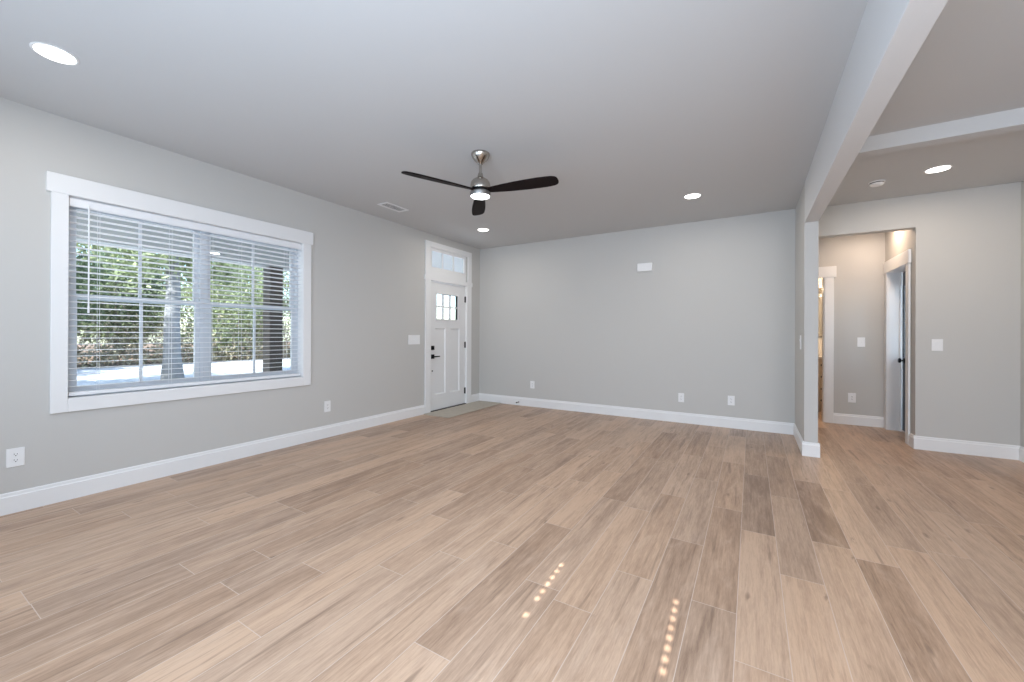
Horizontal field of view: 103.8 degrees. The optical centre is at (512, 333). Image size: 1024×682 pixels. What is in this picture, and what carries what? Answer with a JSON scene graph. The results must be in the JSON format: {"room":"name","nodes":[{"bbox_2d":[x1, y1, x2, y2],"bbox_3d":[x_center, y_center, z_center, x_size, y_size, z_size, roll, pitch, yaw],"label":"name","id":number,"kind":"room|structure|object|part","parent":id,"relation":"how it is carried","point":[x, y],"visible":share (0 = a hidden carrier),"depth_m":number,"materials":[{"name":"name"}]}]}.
{"room":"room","nodes":[
{"label":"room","id":0,"kind":"room"},
{"bbox_2d":[0,97,479,493],"bbox_3d":[-2.303,-0.147,4.535,0.150,2.890,6.833,0,0,31],"label":"wall","id":1,"kind":"structure","parent":0,"point":[368,271],"depth_m":3.48,"materials":[{"name":"grey paint"}]},
{"bbox_2d":[6,447,24,467],"bbox_3d":[-3.319,0.824,2.680,0.009,0.124,0.080,0,0,31],"label":"wall outlet","id":2,"kind":"object","parent":1,"relation":"attached to","point":[15,457],"visible":1,"depth_m":2.68,"materials":[{"name":"white plastic"}]},
{"bbox_2d":[46,171,312,413],"bbox_3d":[-2.774,-0.285,3.657,0.109,1.694,1.974,0,0,31],"label":"trim","id":3,"kind":"structure","parent":1,"relation":"attached to","point":[61,187],"depth_m":3.17,"materials":[{"name":"white paint"}]},
{"bbox_2d":[68,206,297,396],"bbox_3d":[-2.847,-0.265,3.699,0.070,1.462,1.755,0,0,31],"label":"window","id":4,"kind":"structure","parent":1,"relation":"in","point":[204,361],"depth_m":3.64,"materials":[{"name":"white plastic"}]},
{"bbox_3d":[-3.085,-0.612,3.325,0.026,0.710,0.807,0,0,31],"label":"sash","id":5,"kind":"part","parent":4,"relation":"part of","materials":[{"name":"white plastic"}]},
{"bbox_3d":[-3.064,0.068,3.310,0.026,0.734,0.807,0,0,31],"label":"sash","id":6,"kind":"part","parent":4,"relation":"part of","materials":[{"name":"white plastic"}]},
{"bbox_3d":[-3.075,-0.266,3.317,0.070,1.462,0.867,0,0,31],"label":"frame","id":7,"kind":"part","parent":4,"relation":"part of","materials":[{"name":"white plastic"}]},
{"bbox_2d":[68,197,301,395],"bbox_3d":[-2.768,-0.270,3.652,0.082,1.444,1.743,0,0,31],"label":"window blind","id":8,"kind":"object","parent":4,"relation":"attached to","point":[75,202],"visible":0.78,"depth_m":3.44,"materials":[{"name":"white plastic"}]},
{"bbox_3d":[-3.144,-0.258,3.047,0.056,1.390,0.002,0,0,31],"label":"ladder cord","id":9,"kind":"part","parent":8,"relation":"part of","materials":[{"name":"white fabric"}]},
{"bbox_3d":[-2.918,-0.257,3.425,0.056,1.390,0.002,0,0,31],"label":"ladder cord","id":10,"kind":"part","parent":8,"relation":"part of","materials":[{"name":"white fabric"}]},
{"bbox_3d":[-2.782,0.439,3.657,0.050,0.026,1.737,0,0,31],"label":"rail","id":11,"kind":"part","parent":8,"relation":"part of","materials":[{"name":"white plastic"}]},
{"bbox_3d":[-2.764,-0.256,3.684,0.056,1.390,0.002,0,0,31],"label":"ladder cord","id":12,"kind":"part","parent":8,"relation":"part of","materials":[{"name":"white fabric"}]},
{"bbox_3d":[-2.640,-0.255,3.892,0.056,1.390,0.002,0,0,31],"label":"ladder cord","id":13,"kind":"part","parent":8,"relation":"part of","materials":[{"name":"white fabric"}]},
{"bbox_3d":[-2.415,-0.253,4.270,0.056,1.390,0.002,0,0,31],"label":"ladder cord","id":14,"kind":"part","parent":8,"relation":"part of","materials":[{"name":"white fabric"}]},
{"bbox_3d":[-2.626,-0.263,4.071,0.070,1.462,0.888,0,0,31],"label":"frame","id":15,"kind":"part","parent":4,"relation":"part of","materials":[{"name":"white plastic"}]},
{"bbox_3d":[-2.636,-0.609,4.079,0.026,0.710,0.828,0,0,31],"label":"sash","id":16,"kind":"part","parent":4,"relation":"part of","materials":[{"name":"white plastic"}]},
{"bbox_3d":[-2.615,0.071,4.064,0.026,0.734,0.828,0,0,31],"label":"sash","id":17,"kind":"part","parent":4,"relation":"part of","materials":[{"name":"white plastic"}]},
{"bbox_2d":[0,393,478,515],"bbox_3d":[-2.237,1.128,4.491,0.015,0.140,6.433,0,0,31],"label":"baseboard","id":18,"kind":"structure","parent":1,"relation":"attached to","point":[30,498],"depth_m":3.41,"materials":[{"name":"white paint"}]},
{"bbox_2d":[324,401,330,411],"bbox_3d":[-2.144,0.839,4.653,0.009,0.126,0.080,0,0,31],"label":"wall outlet","id":19,"kind":"object","parent":1,"relation":"attached to","point":[327,404],"visible":1,"depth_m":4.65,"materials":[{"name":"white plastic"}]},
{"bbox_2d":[408,335,419,344],"bbox_3d":[-1.434,0.086,5.831,0.018,0.130,0.222,0,0,31],"label":"light switch","id":20,"kind":"object","parent":1,"relation":"attached to","point":[412,339],"visible":1,"depth_m":5.82,"materials":[{"name":"white plastic"}]},
{"bbox_2d":[430,247,465,281],"bbox_3d":[-1.053,-1.121,6.550,0.050,0.457,0.904,0,0,31],"label":"window","id":21,"kind":"structure","parent":1,"relation":"in","point":[439,272],"depth_m":6.53,"materials":[{"name":"white paint"}]},
{"bbox_2d":[431,281,465,411],"bbox_3d":[-1.076,0.200,6.558,0.190,2.020,0.912,0,0,31],"label":"door","id":22,"kind":"structure","parent":1,"relation":"in","point":[448,344],"depth_m":6.53,"materials":[{"name":"white paint"}]},
{"bbox_2d":[424,240,472,412],"bbox_3d":[-1.078,-0.105,6.565,0.175,2.622,1.188,0,0,31],"label":"trim","id":23,"kind":"structure","parent":1,"relation":"attached to","point":[468,285],"depth_m":6.33,"materials":[{"name":"white paint"}]},
{"bbox_2d":[0,403,1023,681],"bbox_3d":[1.192,1.281,4.030,6.623,0.140,11.362,0,0,31],"label":"floor","id":24,"kind":"structure","parent":0,"point":[502,542],"depth_m":2.11,"materials":[{"name":"brown wood"}]},
{"bbox_2d":[424,401,500,417],"bbox_3d":[-0.752,1.201,6.479,0.488,0.010,1.430,0,0,31],"label":"door mat","id":25,"kind":"object","parent":24,"relation":"on","point":[450,412],"visible":1,"depth_m":6.35,"materials":[{"name":"beige fabric"}]},
{"bbox_2d":[818,338,821,410],"bbox_3d":[4.928,0.645,6.614,1.240,1.170,0.608,0,0,31],"label":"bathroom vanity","id":26,"kind":"object","parent":24,"relation":"on","point":[819,339],"visible":0.18,"depth_m":6.34,"materials":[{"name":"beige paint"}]},
{"bbox_3d":[5.044,1.045,6.235,0.530,0.150,0.018,0,0,31],"label":"drawer","id":27,"kind":"part","parent":26,"relation":"part of","materials":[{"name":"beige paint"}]},
{"bbox_3d":[5.045,0.865,6.235,0.530,0.170,0.018,0,0,31],"label":"drawer","id":28,"kind":"part","parent":26,"relation":"part of","materials":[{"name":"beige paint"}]},
{"bbox_3d":[5.045,0.675,6.235,0.530,0.170,0.018,0,0,31],"label":"drawer","id":29,"kind":"part","parent":26,"relation":"part of","materials":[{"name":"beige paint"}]},
{"bbox_3d":[5.046,0.490,6.235,0.530,0.160,0.018,0,0,31],"label":"drawer","id":30,"kind":"part","parent":26,"relation":"part of","materials":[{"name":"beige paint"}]},
{"bbox_2d":[818,338,821,358],"bbox_3d":[4.934,0.225,6.622,1.240,0.330,0.590,0,0,31],"label":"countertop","id":31,"kind":"structure","parent":26,"relation":"on","point":[819,339],"depth_m":6.78,"materials":[{"name":"beige stone"}]},
{"bbox_2d":[0,0,1023,248],"bbox_3d":[0.574,-1.592,2.884,6.875,0.182,6.933,0,0,31],"label":"ceiling","id":32,"kind":"structure","parent":0,"point":[635,108],"depth_m":2.58,"materials":[{"name":"grey paint"}]},
{"bbox_2d":[29,42,79,64],"bbox_3d":[-2.523,-1.544,2.214,0.184,0.005,0.184,0,0,31],"label":"recessed light","id":33,"kind":"object","parent":32,"relation":"in","point":[51,52],"visible":1,"depth_m":2.21,"materials":[{"name":"white plastic"}]},
{"bbox_2d":[377,202,407,211],"bbox_3d":[-1.441,-1.534,4.857,0.170,0.008,0.350,0,0,31],"label":"ceiling vent","id":34,"kind":"object","parent":32,"relation":"in","point":[388,205],"visible":1,"depth_m":4.85,"materials":[{"name":"white plastic"}]},
{"bbox_2d":[401,150,558,215],"bbox_3d":[-0.189,-1.349,3.327,1.118,0.373,1.195,0,0,31],"label":"ceiling fan","id":35,"kind":"object","parent":32,"relation":"hanging from","point":[480,188],"visible":1,"depth_m":3.34,"materials":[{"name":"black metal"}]},
{"bbox_3d":[-0.570,-1.220,3.205,0.633,0.039,0.132,0,0,-35],"label":"blade","id":36,"kind":"part","parent":35,"relation":"part of","materials":[{"name":"brown wood"}]},
{"bbox_3d":[-0.315,-1.218,3.782,0.132,0.039,0.633,0,0,-6],"label":"blade","id":37,"kind":"part","parent":35,"relation":"part of","materials":[{"name":"brown wood"}]},
{"bbox_3d":[0.069,-1.217,3.285,0.633,0.039,0.132,0,0,22],"label":"blade","id":38,"kind":"part","parent":35,"relation":"part of","materials":[{"name":"brown wood"}]},
{"bbox_2d":[477,228,488,231],"bbox_3d":[-0.428,-1.530,5.896,0.184,0.005,0.184,0,0,31],"label":"recessed light","id":39,"kind":"object","parent":32,"relation":"in","point":[478,229],"visible":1,"depth_m":5.87,"materials":[{"name":"white plastic"}]},
{"bbox_2d":[683,193,701,198],"bbox_3d":[1.991,-1.522,4.433,0.184,0.005,0.184,0,0,31],"label":"recessed light","id":40,"kind":"object","parent":32,"relation":"in","point":[692,195],"visible":1,"depth_m":4.44,"materials":[{"name":"white plastic"}]},
{"bbox_2d":[805,0,947,222],"bbox_3d":[1.562,-1.338,1.611,0.114,0.425,5.558,0,0,31],"label":"beam","id":41,"kind":"structure","parent":32,"relation":"attached to","point":[890,34],"depth_m":1.95,"materials":[{"name":"grey paint"}]},
{"bbox_2d":[868,179,884,186],"bbox_3d":[3.564,-1.468,3.923,0.124,0.039,0.124,0,0,31],"label":"smoke detector","id":42,"kind":"object","parent":32,"relation":"attached to","point":[876,183],"visible":1,"depth_m":3.89,"materials":[{"name":"white plastic"}]},
{"bbox_2d":[924,165,952,173],"bbox_3d":[3.836,-1.484,3.615,0.184,0.005,0.184,0,0,31],"label":"recessed light","id":43,"kind":"object","parent":32,"relation":"in","point":[941,168],"visible":1,"depth_m":3.61,"materials":[{"name":"white plastic"}]},
{"bbox_2d":[855,107,1023,158],"bbox_3d":[3.324,-1.456,2.728,1.790,0.152,0.120,0,0,31],"label":"beam","id":44,"kind":"structure","parent":32,"relation":"attached to","point":[1012,120],"depth_m":2.83,"materials":[{"name":"grey paint"}]},
{"bbox_2d":[479,209,794,422],"bbox_3d":[1.455,-0.130,6.110,4.895,2.890,0.120,0,0,31],"label":"wall","id":45,"kind":"structure","parent":0,"point":[713,319],"depth_m":5.72,"materials":[{"name":"grey paint"}]},
{"bbox_2d":[530,381,534,388],"bbox_3d":[0.335,0.847,6.698,0.080,0.124,0.009,0,0,31],"label":"wall outlet","id":46,"kind":"object","parent":45,"relation":"attached to","point":[532,383],"visible":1,"depth_m":6.69,"materials":[{"name":"white plastic"}]},
{"bbox_2d":[479,393,793,434],"bbox_3d":[1.409,1.145,6.053,4.681,0.140,0.015,0,0,31],"label":"baseboard","id":47,"kind":"structure","parent":45,"relation":"attached to","point":[690,418],"depth_m":5.71,"materials":[{"name":"white paint"}]},
{"bbox_2d":[637,262,652,271],"bbox_3d":[1.900,-0.957,5.750,0.212,0.118,0.048,0,0,31],"label":"door chime","id":48,"kind":"object","parent":45,"relation":"attached to","point":[641,267],"visible":1,"depth_m":5.73,"materials":[{"name":"white plastic"}]},
{"bbox_2d":[678,393,683,401],"bbox_3d":[2.321,0.875,5.515,0.074,0.122,0.009,0,0,31],"label":"wall outlet","id":49,"kind":"object","parent":45,"relation":"attached to","point":[680,395],"visible":1,"depth_m":5.51,"materials":[{"name":"white plastic"}]},
{"bbox_2d":[728,396,734,405],"bbox_3d":[2.840,0.864,5.206,0.080,0.124,0.009,0,0,31],"label":"wall outlet","id":50,"kind":"object","parent":45,"relation":"attached to","point":[731,399],"visible":1,"depth_m":5.20,"materials":[{"name":"white plastic"}]},
{"bbox_2d":[795,183,818,442],"bbox_3d":[3.259,-0.135,4.467,0.114,2.810,1.096,0,0,31],"label":"wall","id":51,"kind":"structure","parent":0,"point":[806,234],"depth_m":4.02,"materials":[{"name":"grey paint"}]},
{"bbox_2d":[793,423,819,457],"bbox_3d":[3.250,1.150,4.459,0.144,0.140,1.111,0,0,31],"label":"baseboard","id":52,"kind":"structure","parent":51,"relation":"attached to","point":[810,449],"depth_m":4.00,"materials":[{"name":"white paint"}]},
{"bbox_2d":[818,278,821,337],"bbox_3d":[4.582,-0.095,7.293,3.006,2.750,0.120,0,0,31],"label":"wall","id":53,"kind":"structure","parent":0,"point":[820,279],"depth_m":6.83,"materials":[{"name":"grey paint"}]},
{"bbox_2d":[818,297,821,335],"bbox_3d":[5.118,-0.299,6.889,1.140,0.660,0.024,0,0,31],"label":"bathroom mirror","id":54,"kind":"object","parent":53,"relation":"attached to","point":[819,298],"visible":0.02,"depth_m":6.81,"materials":[{"name":"beige mirror"}]},
{"bbox_2d":[819,232,902,428],"bbox_3d":[3.841,-0.100,5.953,2.906,2.750,0.120,0,0,31],"label":"wall","id":55,"kind":"structure","parent":0,"point":[858,260],"depth_m":5.39,"materials":[{"name":"grey paint"}]},
{"bbox_2d":[819,266,835,422],"bbox_3d":[4.046,0.145,5.815,1.000,2.160,0.142,0,0,31],"label":"trim","id":56,"kind":"structure","parent":55,"relation":"attached to","point":[827,274],"depth_m":5.55,"materials":[{"name":"white paint"}]},
{"bbox_2d":[848,393,855,402],"bbox_3d":[4.594,0.863,5.426,0.082,0.128,0.009,0,0,31],"label":"wall outlet","id":57,"kind":"object","parent":55,"relation":"attached to","point":[851,396],"visible":1,"depth_m":5.42,"materials":[{"name":"white plastic"}]},
{"bbox_2d":[834,413,883,427],"bbox_3d":[4.650,1.157,5.388,0.531,0.140,0.015,0,0,31],"label":"baseboard","id":58,"kind":"structure","parent":55,"relation":"attached to","point":[839,418],"depth_m":5.38,"materials":[{"name":"white paint"}]},
{"bbox_2d":[857,337,864,346],"bbox_3d":[4.675,0.109,5.376,0.080,0.126,0.018,0,0,31],"label":"light switch","id":59,"kind":"object","parent":55,"relation":"attached to","point":[860,340],"visible":1,"depth_m":5.38,"materials":[{"name":"white plastic"}]},
{"bbox_2d":[885,230,911,432],"bbox_3d":[5.155,-0.095,5.544,0.170,2.750,2.797,0,0,31],"label":"wall","id":60,"kind":"structure","parent":0,"point":[897,242],"depth_m":4.68,"materials":[{"name":"grey paint"}]},
{"bbox_2d":[883,249,910,444],"bbox_3d":[4.685,0.147,4.782,0.192,2.160,0.977,0,0,31],"label":"trim","id":61,"kind":"structure","parent":60,"relation":"attached to","point":[893,268],"depth_m":5.09,"materials":[{"name":"white paint"}]},
{"bbox_2d":[898,271,905,430],"bbox_3d":[4.731,0.217,4.758,0.090,1.989,0.732,0,0,31],"label":"door","id":62,"kind":"structure","parent":60,"relation":"in","point":[904,273],"depth_m":5.05,"materials":[{"name":"white paint"}]},
{"bbox_2d":[819,182,1020,445],"bbox_3d":[4.319,-0.120,4.348,1.930,2.790,0.125,0,0,31],"label":"wall","id":63,"kind":"structure","parent":0,"point":[966,243],"depth_m":4.11,"materials":[{"name":"grey paint"}]},
{"bbox_2d":[932,339,942,350],"bbox_3d":[4.443,0.115,4.193,0.086,0.124,0.012,0,0,31],"label":"light switch","id":64,"kind":"object","parent":63,"relation":"attached to","point":[937,344],"visible":1,"depth_m":4.19,"materials":[{"name":"white plastic"}]},
{"bbox_2d":[908,433,1019,459],"bbox_3d":[4.650,1.156,4.156,0.759,0.140,0.172,0,0,31],"label":"baseboard","id":65,"kind":"structure","parent":63,"relation":"attached to","point":[1004,451],"depth_m":4.08,"materials":[{"name":"white paint"}]},
{"bbox_2d":[1020,180,1023,446],"bbox_3d":[3.324,-0.129,1.066,0.120,2.890,6.633,0,0,31],"label":"wall","id":66,"kind":"structure","parent":0,"point":[1022,182],"depth_m":3.88,"materials":[{"name":"grey paint"}]},
{"bbox_2d":[1019,446,1023,461],"bbox_3d":[3.296,1.146,1.157,0.015,0.140,6.368,0,0,31],"label":"baseboard","id":67,"kind":"structure","parent":66,"relation":"attached to","point":[1021,449],"depth_m":3.86,"materials":[{"name":"white paint"}]},
{"label":"outside","id":68,"kind":"structure","parent":0,"visible":0},
{"bbox_2d":[77,358,289,385],"bbox_3d":[-4.657,1.540,20.229,14.900,0.340,110.000,0,0,31],"label":"driveway","id":69,"kind":"structure","parent":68,"point":[219,365],"depth_m":14.18,"materials":[{"name":"white concrete"}]},
{"bbox_2d":[76,243,262,379],"bbox_3d":[-9.491,-2.322,10.820,6.173,7.544,6.022,0,0,44],"label":"tree","id":70,"kind":"object","parent":69,"relation":"on","point":[176,347],"visible":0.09,"depth_m":10.85,"materials":[{"name":"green plant"}]},
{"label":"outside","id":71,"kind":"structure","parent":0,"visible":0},
{"bbox_2d":[77,342,289,368],"bbox_3d":[-31.633,1.472,36.300,48.500,0.300,110.000,0,0,31],"label":"ground","id":72,"kind":"structure","parent":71,"point":[86,348],"depth_m":24.03,"materials":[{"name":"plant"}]},
{"bbox_2d":[76,243,121,344],"bbox_3d":[-18.847,-1.879,14.566,6.112,6.676,6.526,0,0,-22],"label":"tree","id":73,"kind":"object","parent":72,"relation":"on","point":[83,305],"visible":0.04,"depth_m":16.38,"materials":[{"name":"green plant"}]},
{"bbox_2d":[76,246,165,357],"bbox_3d":[-22.052,-2.074,22.147,6.918,7.077,6.479,0,0,42],"label":"tree","id":74,"kind":"object","parent":72,"relation":"on","point":[109,283],"visible":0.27,"depth_m":21.66,"materials":[{"name":"green plant"}]},
{"bbox_2d":[77,245,183,352],"bbox_3d":[-26.725,-2.579,27.408,6.395,8.065,7.122,0,0,-2],"label":"tree","id":75,"kind":"object","parent":72,"relation":"on","point":[90,245],"visible":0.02,"depth_m":27.48,"materials":[{"name":"green plant"}]},
{"bbox_2d":[137,261,262,360],"bbox_3d":[-15.293,-2.013,20.872,6.132,7.244,5.608,0,0,10],"label":"tree","id":76,"kind":"object","parent":72,"relation":"on","point":[224,312],"visible":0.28,"depth_m":20.06,"materials":[{"name":"green plant"}]},
{"bbox_2d":[214,268,262,348],"bbox_3d":[-22.844,-2.431,33.895,6.281,8.114,6.868,0,0,42],"label":"tree","id":77,"kind":"object","parent":72,"relation":"on","point":[255,268],"visible":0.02,"depth_m":33.49,"materials":[{"name":"green plant"}]},
{"bbox_2d":[210,267,289,350],"bbox_3d":[-18.298,-2.333,28.559,6.053,7.633,6.740,0,0,-25],"label":"tree","id":78,"kind":"object","parent":72,"relation":"on","point":[286,281],"visible":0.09,"depth_m":28.27,"materials":[{"name":"green plant"}]},
{"bbox_2d":[77,289,438,368],"bbox_3d":[-13.873,-0.481,26.881,8.434,3.893,32.182,0,0,31],"label":"undergrowth","id":79,"kind":"object","parent":72,"relation":"on","point":[113,356],"visible":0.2,"depth_m":17.69,"materials":[{"name":"green plant"}]},
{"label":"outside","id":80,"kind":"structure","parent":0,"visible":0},
{"bbox_2d":[432,252,461,272],"bbox_3d":[-2.789,-1.557,6.324,2.525,0.190,12.000,0,0,31],"label":"ceiling","id":81,"kind":"structure","parent":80,"point":[436,257],"depth_m":8.15,"materials":[{"name":"white paint"}]},
{"bbox_2d":[76,210,288,269],"bbox_3d":[-3.532,-1.256,6.765,0.200,0.417,12.000,0,0,31],"label":"beam","id":82,"kind":"structure","parent":81,"relation":"attached to","point":[78,214],"depth_m":5.12,"materials":[{"name":"grey paint"}]},
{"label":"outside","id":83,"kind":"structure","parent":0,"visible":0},
{"bbox_3d":[-2.737,1.293,6.282,2.375,0.130,12.000,0,0,31],"label":"floor","id":84,"kind":"structure","parent":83,"visible":0},
{"bbox_2d":[263,266,282,371],"bbox_3d":[-3.787,0.088,6.344,0.250,2.272,0.250,0,0,31],"label":"porch post","id":85,"kind":"object","parent":84,"relation":"on","point":[278,331],"visible":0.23,"depth_m":6.27,"materials":[{"name":"wood"}]}
]}

